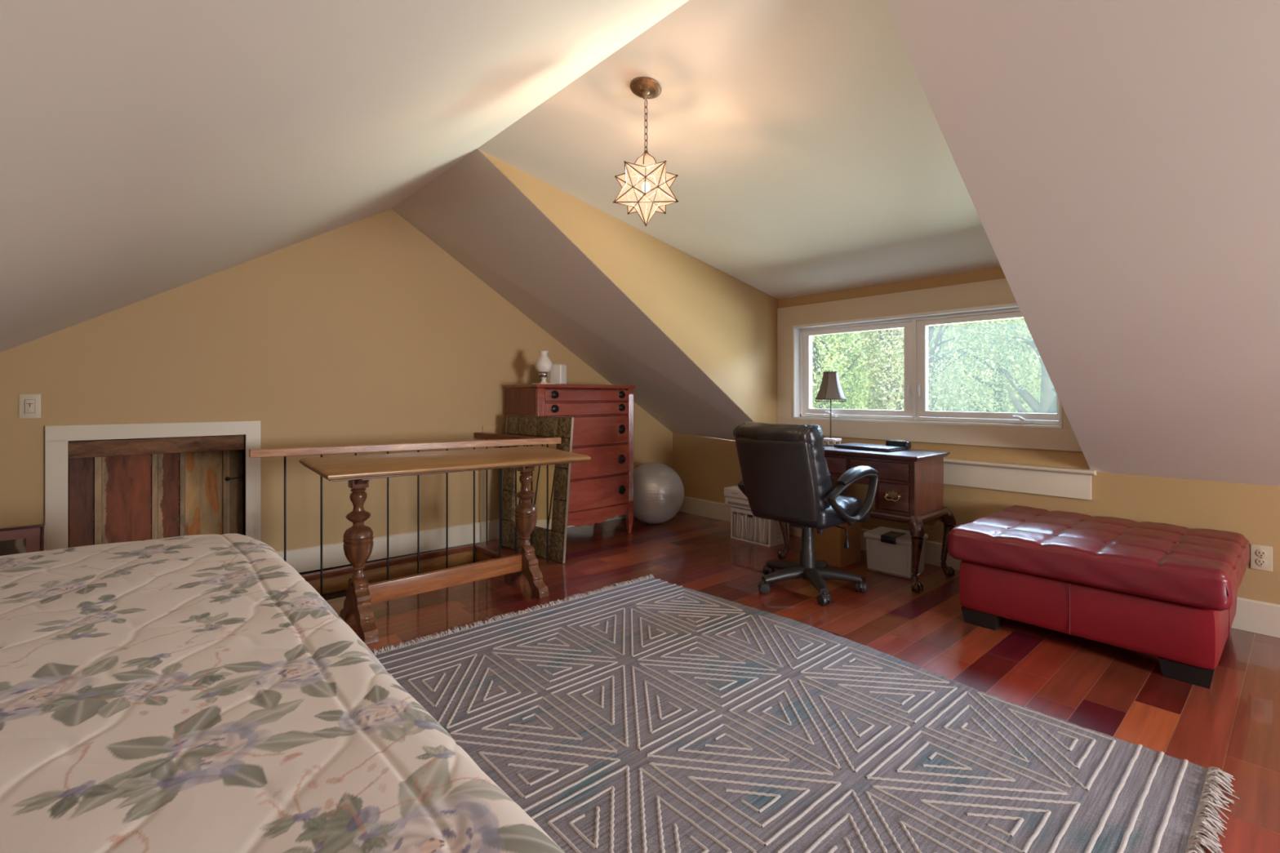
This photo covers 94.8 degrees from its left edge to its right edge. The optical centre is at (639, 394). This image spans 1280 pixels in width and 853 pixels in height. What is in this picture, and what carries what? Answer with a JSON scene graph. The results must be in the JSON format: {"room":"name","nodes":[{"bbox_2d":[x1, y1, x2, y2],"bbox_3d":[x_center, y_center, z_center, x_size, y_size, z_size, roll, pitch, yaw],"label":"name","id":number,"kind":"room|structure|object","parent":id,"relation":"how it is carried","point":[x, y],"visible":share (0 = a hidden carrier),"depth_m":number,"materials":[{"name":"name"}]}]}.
{"room":"attic bedroom","nodes":[
{"label":"attic bedroom","id":0,"kind":"room"},
{"bbox_2d":[69,449,243,547],"bbox_3d":[-2.683,0.647,3.303,0.835,0.905,0.018,0,0,-39],"label":"wooden door","id":1,"kind":"structure","parent":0,"point":[120,499],"depth_m":3.28,"materials":[{"name":"brown wood"}]},
{"bbox_2d":[224,475,244,480],"bbox_3d":[-2.411,0.500,3.499,0.098,0.025,0.021,0,0,-34],"label":"iron hook","id":2,"kind":"object","parent":1,"relation":"attached to","point":[227,478],"visible":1,"depth_m":3.48,"materials":[{"name":"black metal"}]},
{"bbox_2d":[0,208,672,551],"bbox_3d":[-1.957,-0.079,3.846,5.957,2.359,0.140,0,0,-39],"label":"wall","id":3,"kind":"structure","parent":0,"point":[366,331],"depth_m":3.71,"materials":[{"name":"beige paint"}]},
{"bbox_2d":[18,394,40,418],"bbox_3d":[-2.999,0.059,2.891,0.076,0.120,0.012,0,0,-39],"label":"light switch","id":4,"kind":"object","parent":3,"relation":"attached to","point":[29,405],"visible":1,"depth_m":2.89,"materials":[{"name":"beige plastic"}]},
{"bbox_2d":[44,420,260,551],"bbox_3d":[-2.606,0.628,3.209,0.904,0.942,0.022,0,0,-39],"label":"trim","id":5,"kind":"structure","parent":3,"relation":"attached to","point":[57,437],"depth_m":3.06,"materials":[{"name":"beige paint"}]},
{"bbox_2d":[67,434,244,458],"bbox_3d":[-2.636,0.282,3.250,0.751,0.086,0.085,0,0,-41],"label":"wooden plank","id":6,"kind":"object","parent":3,"relation":"attached to","point":[131,446],"depth_m":3.19,"materials":[{"name":"brown wood"}]},
{"bbox_2d":[276,513,625,573],"bbox_3d":[-0.975,1.025,4.550,3.309,0.147,0.017,0,0,-39],"label":"baseboard","id":7,"kind":"structure","parent":3,"relation":"attached to","point":[308,558],"depth_m":4.00,"materials":[{"name":"beige paint"}]},
{"bbox_2d":[482,425,502,433],"bbox_3d":[-1.115,0.280,4.440,0.156,0.094,0.008,0,0,-40],"label":"wall plate","id":8,"kind":"object","parent":3,"relation":"attached to","point":[486,428],"visible":0.56,"depth_m":4.44,"materials":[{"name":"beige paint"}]},
{"bbox_2d":[0,0,688,352],"bbox_3d":[-0.755,-0.363,0.435,3.271,2.031,7.000,0,0,-41],"label":"ceiling","id":9,"kind":"structure","parent":0,"point":[148,148],"depth_m":1.36,"materials":[{"name":"white paint"}]},
{"bbox_2d":[299,542,479,600],"bbox_3d":[-1.746,1.925,3.460,2.160,1.650,0.780,0,0,-41],"label":"wall","id":10,"kind":"structure","parent":0,"point":[341,593],"depth_m":3.70,"materials":[{"name":"paint"}]},
{"bbox_2d":[306,550,494,594],"bbox_3d":[-1.746,1.185,3.461,1.958,0.099,0.577,0,0,-41],"label":"trim","id":11,"kind":"structure","parent":10,"relation":"attached to","point":[339,583],"depth_m":3.95,"materials":[{"name":"orange wood"}]},
{"bbox_2d":[300,543,506,581],"bbox_3d":[-1.746,1.115,3.460,1.960,0.041,0.580,0,0,-41],"label":"trim","id":12,"kind":"structure","parent":10,"relation":"attached to","point":[383,563],"depth_m":3.94,"materials":[{"name":"brown wood"}]},
{"bbox_2d":[391,149,753,440],"bbox_3d":[-0.286,-0.481,4.344,2.579,1.796,1.290,0,0,-41],"label":"ceiling","id":13,"kind":"structure","parent":0,"point":[472,211],"depth_m":4.01,"materials":[{"name":"white paint"}]},
{"bbox_2d":[479,149,778,423],"bbox_3d":[0.105,-0.425,3.896,2.579,1.676,0.100,0,0,-41],"label":"wall","id":14,"kind":"structure","parent":0,"point":[726,326],"depth_m":4.02,"materials":[{"name":"beige paint"}]},
{"bbox_2d":[468,0,1000,299],"bbox_3d":[0.793,-1.072,3.086,2.609,0.624,2.225,0,0,-41],"label":"ceiling","id":15,"kind":"structure","parent":0,"point":[809,153],"depth_m":2.66,"materials":[{"name":"white paint"}]},
{"bbox_2d":[613,76,678,226],"bbox_3d":[0.024,-0.949,2.335,0.265,0.564,0.267,0,0,-41],"label":"pendant","id":16,"kind":"object","parent":15,"relation":"hanging from","point":[646,184],"visible":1,"depth_m":2.29,"materials":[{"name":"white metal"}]},
{"bbox_2d":[298,511,1279,852],"bbox_3d":[-0.209,1.200,0.944,7.037,0.200,7.048,0,0,-41],"label":"floor","id":17,"kind":"structure","parent":0,"point":[1232,726],"depth_m":2.60,"materials":[{"name":"brown wood"}]},
{"bbox_2d":[0,524,45,555],"bbox_3d":[-3.132,0.870,2.700,0.564,0.460,0.086,0,0,-39],"label":"framed picture","id":18,"kind":"object","parent":17,"relation":"on","point":[28,539],"visible":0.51,"depth_m":2.85,"materials":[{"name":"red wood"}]},
{"bbox_2d":[0,537,26,555],"bbox_3d":[-3.132,0.864,2.702,0.428,0.330,0.050,0,0,-39],"label":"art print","id":19,"kind":"object","parent":18,"relation":"attached to","point":[8,546],"depth_m":2.82},
{"bbox_2d":[248,431,560,596],"bbox_3d":[-1.431,0.685,3.624,1.705,0.829,0.836,0,0,-41],"label":"stair railing","id":20,"kind":"object","parent":17,"relation":"on","point":[500,440],"visible":0.76,"depth_m":3.36,"materials":[{"name":"brown wood"}]},
{"bbox_2d":[299,445,591,644],"bbox_3d":[-0.945,0.701,3.029,1.326,0.797,0.530,0,0,-41],"label":"trestle table","id":21,"kind":"object","parent":17,"relation":"on","point":[357,470],"visible":1,"depth_m":2.87,"materials":[{"name":"brown wood"}]},
{"bbox_2d":[497,414,573,563],"bbox_3d":[-0.736,0.624,4.083,0.711,0.948,0.098,0,0,41],"label":"framed mirror","id":22,"kind":"object","parent":17,"relation":"on","point":[559,475],"visible":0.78,"depth_m":4.00,"materials":[{"name":"brown wood"}]},
{"bbox_2d":[512,435,556,529],"bbox_3d":[-0.732,0.600,4.087,0.426,0.613,0.054,0,0,41],"label":"mirror glass","id":23,"kind":"object","parent":22,"relation":"attached to","point":[540,473],"depth_m":4.02,"materials":[{"name":"silver glass"}]},
{"bbox_2d":[504,383,635,533],"bbox_3d":[-0.520,0.514,4.554,0.912,1.172,0.494,0,0,-41],"label":"dresser","id":24,"kind":"object","parent":17,"relation":"on","point":[602,486],"visible":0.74,"depth_m":4.41,"materials":[{"name":"brown wood"}]},
{"bbox_2d":[532,350,555,384],"bbox_3d":[-0.707,-0.197,4.315,0.130,0.249,0.130,0,0,-41],"label":"oil lamp","id":25,"kind":"object","parent":24,"relation":"on","point":[543,365],"visible":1,"depth_m":4.28,"materials":[{"name":"white glass"}]},
{"bbox_2d":[550,364,566,384],"bbox_3d":[-0.613,-0.149,4.405,0.096,0.153,0.096,0,0,21],"label":"canister","id":26,"kind":"object","parent":24,"relation":"on","point":[558,371],"visible":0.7,"depth_m":4.36,"materials":[{"name":"ceramic"}]},
{"bbox_2d":[633,462,684,524],"bbox_3d":[0.116,0.839,5.015,0.524,0.517,0.523,0,0,-41],"label":"exercise ball","id":27,"kind":"object","parent":17,"relation":"on","point":[658,489],"visible":0.85,"depth_m":4.82,"materials":[{"name":"plastic"}]},
{"bbox_2d":[730,506,789,546],"bbox_3d":[0.904,0.984,4.446,0.232,0.232,0.367,0,0,-41],"label":"file box","id":28,"kind":"object","parent":17,"relation":"on","point":[775,537],"visible":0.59,"depth_m":4.31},
{"bbox_2d":[733,514,736,537],"bbox_3d":[0.795,1.005,4.560,0.200,0.175,0.012,0,0,-41],"label":"folder","id":29,"kind":"object","parent":28,"relation":"in","point":[735,515],"visible":0.23,"depth_m":4.50,"materials":[{"name":"beige paper"}]},
{"bbox_2d":[724,484,751,510],"bbox_3d":[0.895,0.790,4.513,0.311,0.152,0.410,0,0,-41],"label":"printer","id":30,"kind":"object","parent":28,"relation":"on","point":[735,497],"visible":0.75,"depth_m":4.48,"materials":[{"name":"white plastic"}]},
{"bbox_2d":[735,512,740,537],"bbox_3d":[0.813,0.990,4.540,0.200,0.203,0.022,0,0,-41],"label":"folder","id":31,"kind":"object","parent":28,"relation":"in","point":[737,513],"visible":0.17,"depth_m":4.47,"materials":[{"name":"beige paper"}]},
{"bbox_2d":[737,513,742,537],"bbox_3d":[0.827,0.999,4.523,0.200,0.187,0.020,0,0,-41],"label":"folder","id":32,"kind":"object","parent":28,"relation":"in","point":[740,514],"visible":0.21,"depth_m":4.46,"materials":[{"name":"beige paper"}]},
{"bbox_2d":[741,515,743,538],"bbox_3d":[0.844,1.006,4.504,0.200,0.175,0.019,0,0,-41],"label":"folder","id":33,"kind":"object","parent":28,"relation":"in","point":[742,518],"visible":0.25,"depth_m":4.44,"materials":[{"name":"beige paper"}]},
{"bbox_2d":[742,513,746,539],"bbox_3d":[0.857,0.993,4.489,0.200,0.198,0.019,0,0,-41],"label":"folder","id":34,"kind":"object","parent":28,"relation":"in","point":[744,514],"visible":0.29,"depth_m":4.42,"materials":[{"name":"beige paper"}]},
{"bbox_2d":[745,514,752,540],"bbox_3d":[0.870,0.990,4.474,0.200,0.205,0.018,0,0,-41],"label":"folder","id":35,"kind":"object","parent":28,"relation":"in","point":[747,516],"visible":0.26,"depth_m":4.41,"materials":[{"name":"beige paper"}]},
{"bbox_2d":[747,516,752,540],"bbox_3d":[0.885,1.006,4.457,0.200,0.172,0.020,0,0,-41],"label":"folder","id":36,"kind":"object","parent":28,"relation":"in","point":[749,517],"visible":0.27,"depth_m":4.39,"materials":[{"name":"beige paper"}]},
{"bbox_2d":[749,517,752,541],"bbox_3d":[0.899,1.006,4.441,0.200,0.173,0.018,0,0,-41],"label":"folder","id":37,"kind":"object","parent":28,"relation":"in","point":[751,520],"visible":0.23,"depth_m":4.38,"materials":[{"name":"beige paper"}]},
{"bbox_2d":[751,515,755,541],"bbox_3d":[0.910,0.990,4.429,0.200,0.205,0.018,0,0,-41],"label":"folder","id":38,"kind":"object","parent":28,"relation":"in","point":[753,526],"visible":0.2,"depth_m":4.37,"materials":[{"name":"beige paper"}]},
{"bbox_2d":[753,516,756,542],"bbox_3d":[0.923,0.998,4.414,0.200,0.189,0.022,0,0,-41],"label":"folder","id":39,"kind":"object","parent":28,"relation":"in","point":[755,522],"visible":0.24,"depth_m":4.35,"materials":[{"name":"beige paper"}]},
{"bbox_2d":[755,516,759,542],"bbox_3d":[0.937,0.999,4.397,0.200,0.186,0.018,0,0,-41],"label":"folder","id":40,"kind":"object","parent":28,"relation":"in","point":[757,517],"visible":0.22,"depth_m":4.33,"materials":[{"name":"beige paper"}]},
{"bbox_2d":[758,517,763,542],"bbox_3d":[0.952,0.998,4.380,0.200,0.188,0.013,0,0,-41],"label":"folder","id":41,"kind":"object","parent":28,"relation":"in","point":[759,518],"visible":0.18,"depth_m":4.32,"materials":[{"name":"beige paper"}]},
{"bbox_2d":[760,518,764,543],"bbox_3d":[0.963,1.003,4.367,0.200,0.179,0.014,0,0,-41],"label":"folder","id":42,"kind":"object","parent":28,"relation":"in","point":[762,520],"visible":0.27,"depth_m":4.30,"materials":[{"name":"beige paper"}]},
{"bbox_2d":[762,518,766,543],"bbox_3d":[0.978,0.999,4.350,0.200,0.187,0.023,0,0,-41],"label":"folder","id":43,"kind":"object","parent":28,"relation":"in","point":[765,519],"visible":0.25,"depth_m":4.29,"materials":[{"name":"beige paper"}]},
{"bbox_2d":[764,519,768,544],"bbox_3d":[0.992,0.990,4.335,0.200,0.204,0.034,0,0,-41],"label":"folder","id":44,"kind":"object","parent":28,"relation":"in","point":[766,542],"visible":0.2,"depth_m":4.27,"materials":[{"name":"beige paper"}]},
{"bbox_2d":[371,574,1239,852],"bbox_3d":[0.290,1.086,2.098,1.694,0.026,2.554,0,0,-41],"label":"area rug","id":45,"kind":"object","parent":17,"relation":"on","point":[653,715],"visible":0.99,"depth_m":1.83,"materials":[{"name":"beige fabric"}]},
{"bbox_2d":[733,422,878,606],"bbox_3d":[0.915,0.627,3.326,0.709,0.946,0.662,0,0,-37],"label":"office chair","id":46,"kind":"object","parent":17,"relation":"on","point":[785,473],"visible":1,"depth_m":3.12,"materials":[{"name":"black leather"}]},
{"bbox_2d":[813,521,861,567],"bbox_3d":[1.278,0.918,3.918,0.256,0.363,0.276,0,0,-41],"label":"cardboard box","id":47,"kind":"object","parent":17,"relation":"on","point":[828,546],"visible":0.32,"depth_m":3.80,"materials":[{"name":"brown cardboard"}]},
{"bbox_2d":[777,443,955,592],"bbox_3d":[1.409,0.724,3.748,0.511,0.752,0.971,0,0,-41],"label":"writing desk","id":48,"kind":"object","parent":17,"relation":"on","point":[909,491],"visible":0.64,"depth_m":3.42,"materials":[{"name":"brown wood"}]},
{"bbox_2d":[815,371,846,445],"bbox_3d":[1.306,0.096,4.026,0.195,0.502,0.206,0,0,41],"label":"table lamp","id":49,"kind":"object","parent":48,"relation":"on","point":[830,388],"visible":0.99,"depth_m":3.98,"materials":[{"name":"fabric"}]},
{"bbox_2d":[833,442,906,451],"bbox_3d":[1.468,0.336,3.756,0.230,0.018,0.375,0,0,-38],"label":"laptop","id":50,"kind":"object","parent":48,"relation":"on","point":[852,446],"visible":1,"depth_m":3.70,"materials":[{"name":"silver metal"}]},
{"bbox_2d":[885,440,911,448],"bbox_3d":[1.642,0.318,3.739,0.058,0.052,0.144,0,0,-37],"label":"alarm clock","id":51,"kind":"object","parent":48,"relation":"on","point":[889,442],"visible":0.82,"depth_m":3.71,"materials":[{"name":"black plastic"}]},
{"bbox_2d":[863,526,928,578],"bbox_3d":[1.587,0.979,3.651,0.262,0.242,0.305,0,0,-44],"label":"storage tote","id":52,"kind":"object","parent":17,"relation":"on","point":[888,550],"visible":0.9,"depth_m":3.58,"materials":[{"name":"white plastic"}]},
{"bbox_2d":[946,505,1249,688],"bbox_3d":[2.149,0.866,2.780,0.951,0.468,0.983,0,0,-41],"label":"ottoman","id":53,"kind":"object","parent":17,"relation":"on","point":[1166,592],"visible":1,"depth_m":2.47,"materials":[{"name":"red leather"}]},
{"bbox_3d":[-1.463,0.813,0.772,1.888,0.575,2.260,0,0,-41],"label":"bed","id":54,"kind":"object","parent":17,"relation":"on","visible":0},
{"bbox_2d":[0,533,564,852],"bbox_3d":[-1.468,0.773,0.778,2.052,0.570,2.409,0,0,-41],"label":"quilt","id":55,"kind":"object","parent":54,"relation":"on","point":[195,693],"visible":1,"depth_m":0.90,"materials":[{"name":"fabric"}]},
{"bbox_2d":[672,266,1279,604],"bbox_3d":[2.555,0.170,3.129,0.218,1.860,6.700,0,0,-41],"label":"wall","id":56,"kind":"structure","parent":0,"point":[704,466],"depth_m":3.55,"materials":[{"name":"beige paint"}]},
{"bbox_2d":[792,302,1062,428],"bbox_3d":[1.830,-0.172,3.976,0.176,0.727,1.750,0,0,-41],"label":"window","id":57,"kind":"structure","parent":56,"relation":"attached to","point":[916,329],"depth_m":3.94,"materials":[{"name":"white paint"}]},
{"bbox_2d":[679,496,1279,638],"bbox_3d":[2.477,1.025,3.127,0.017,0.147,6.599,0,0,-41],"label":"baseboard","id":58,"kind":"structure","parent":56,"relation":"attached to","point":[1260,617],"depth_m":3.68,"materials":[{"name":"beige paint"}]},
{"bbox_2d":[1250,543,1272,571],"bbox_3d":[2.855,0.751,2.701,0.009,0.114,0.070,0,0,-41],"label":"wall outlet","id":59,"kind":"object","parent":56,"relation":"attached to","point":[1261,556],"visible":1,"depth_m":2.70,"materials":[{"name":"beige plastic"}]},
{"bbox_2d":[1256,558,1266,566],"bbox_3d":[2.853,0.771,2.700,0.004,0.034,0.034,0,0,-41],"label":"socket","id":60,"kind":"object","parent":59,"relation":"attached to","point":[1260,562],"depth_m":2.70,"materials":[{"name":"beige plastic"}]},
{"bbox_2d":[1256,549,1266,557],"bbox_3d":[2.853,0.731,2.700,0.004,0.034,0.034,0,0,-41],"label":"socket","id":61,"kind":"object","parent":59,"relation":"attached to","point":[1260,553],"depth_m":2.70,"materials":[{"name":"beige plastic"}]},
{"bbox_2d":[884,0,1279,486],"bbox_3d":[2.611,-0.481,1.030,2.579,1.796,3.465,0,0,-41],"label":"ceiling","id":62,"kind":"structure","parent":0,"point":[1117,162],"depth_m":1.84,"materials":[{"name":"white paint"}]},
{"label":"outside","id":63,"kind":"structure","parent":0,"visible":0},
{"bbox_3d":[31.467,4.525,39.492,88.500,0.050,130.000,0,0,-41],"label":"lawn","id":64,"kind":"structure","parent":63,"visible":0},
{"bbox_2d":[812,334,836,408],"bbox_3d":[5.408,0.103,20.157,3.058,8.801,2.990,0,0,21],"label":"leafy tree","id":65,"kind":"object","parent":64,"relation":"on","point":[820,348],"visible":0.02,"depth_m":19.13,"materials":[{"name":"green plant"}]},
{"bbox_2d":[812,331,869,409],"bbox_3d":[4.501,0.745,14.980,2.519,7.519,2.507,0,0,28],"label":"leafy tree","id":66,"kind":"object","parent":64,"relation":"on","point":[838,353],"visible":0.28,"depth_m":14.47,"materials":[{"name":"green plant"}]},
{"bbox_2d":[847,327,943,410],"bbox_3d":[7.555,0.045,17.952,3.031,8.917,2.994,0,0,-33],"label":"leafy tree","id":67,"kind":"object","parent":64,"relation":"on","point":[869,337],"visible":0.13,"depth_m":17.38,"materials":[{"name":"green plant"}]},
{"bbox_2d":[869,322,982,412],"bbox_3d":[6.407,0.606,13.264,2.307,7.792,2.232,0,0,-7],"label":"tree","id":68,"kind":"object","parent":64,"relation":"on","point":[934,366],"visible":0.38,"depth_m":12.96,"materials":[{"name":"green plant"}]},
{"bbox_2d":[857,323,996,411],"bbox_3d":[10.601,-0.556,22.082,4.790,10.119,4.804,0,0,44],"label":"leafy tree","id":69,"kind":"object","parent":64,"relation":"on","point":[936,328],"visible":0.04,"depth_m":20.52,"materials":[{"name":"green plant"}]},
{"bbox_2d":[939,318,1040,413],"bbox_3d":[9.434,0.008,15.517,2.838,8.991,2.881,0,0,40],"label":"leafy tree","id":70,"kind":"object","parent":64,"relation":"on","point":[998,388],"visible":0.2,"depth_m":15.12,"materials":[{"name":"green plant"}]},
{"bbox_2d":[981,318,1057,413],"bbox_3d":[7.865,0.359,11.191,2.540,8.311,2.417,0,0,-41],"label":"forked tree","id":71,"kind":"object","parent":64,"relation":"on","point":[1048,397],"visible":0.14,"depth_m":11.38,"materials":[{"name":"green plant"}]},
{"bbox_2d":[1002,328,1041,404],"bbox_3d":[13.820,-0.465,18.155,4.814,9.936,4.817,0,0,44],"label":"leafy tree","id":72,"kind":"object","parent":64,"relation":"on","point":[1032,363],"visible":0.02,"depth_m":18.62,"materials":[{"name":"green plant"}]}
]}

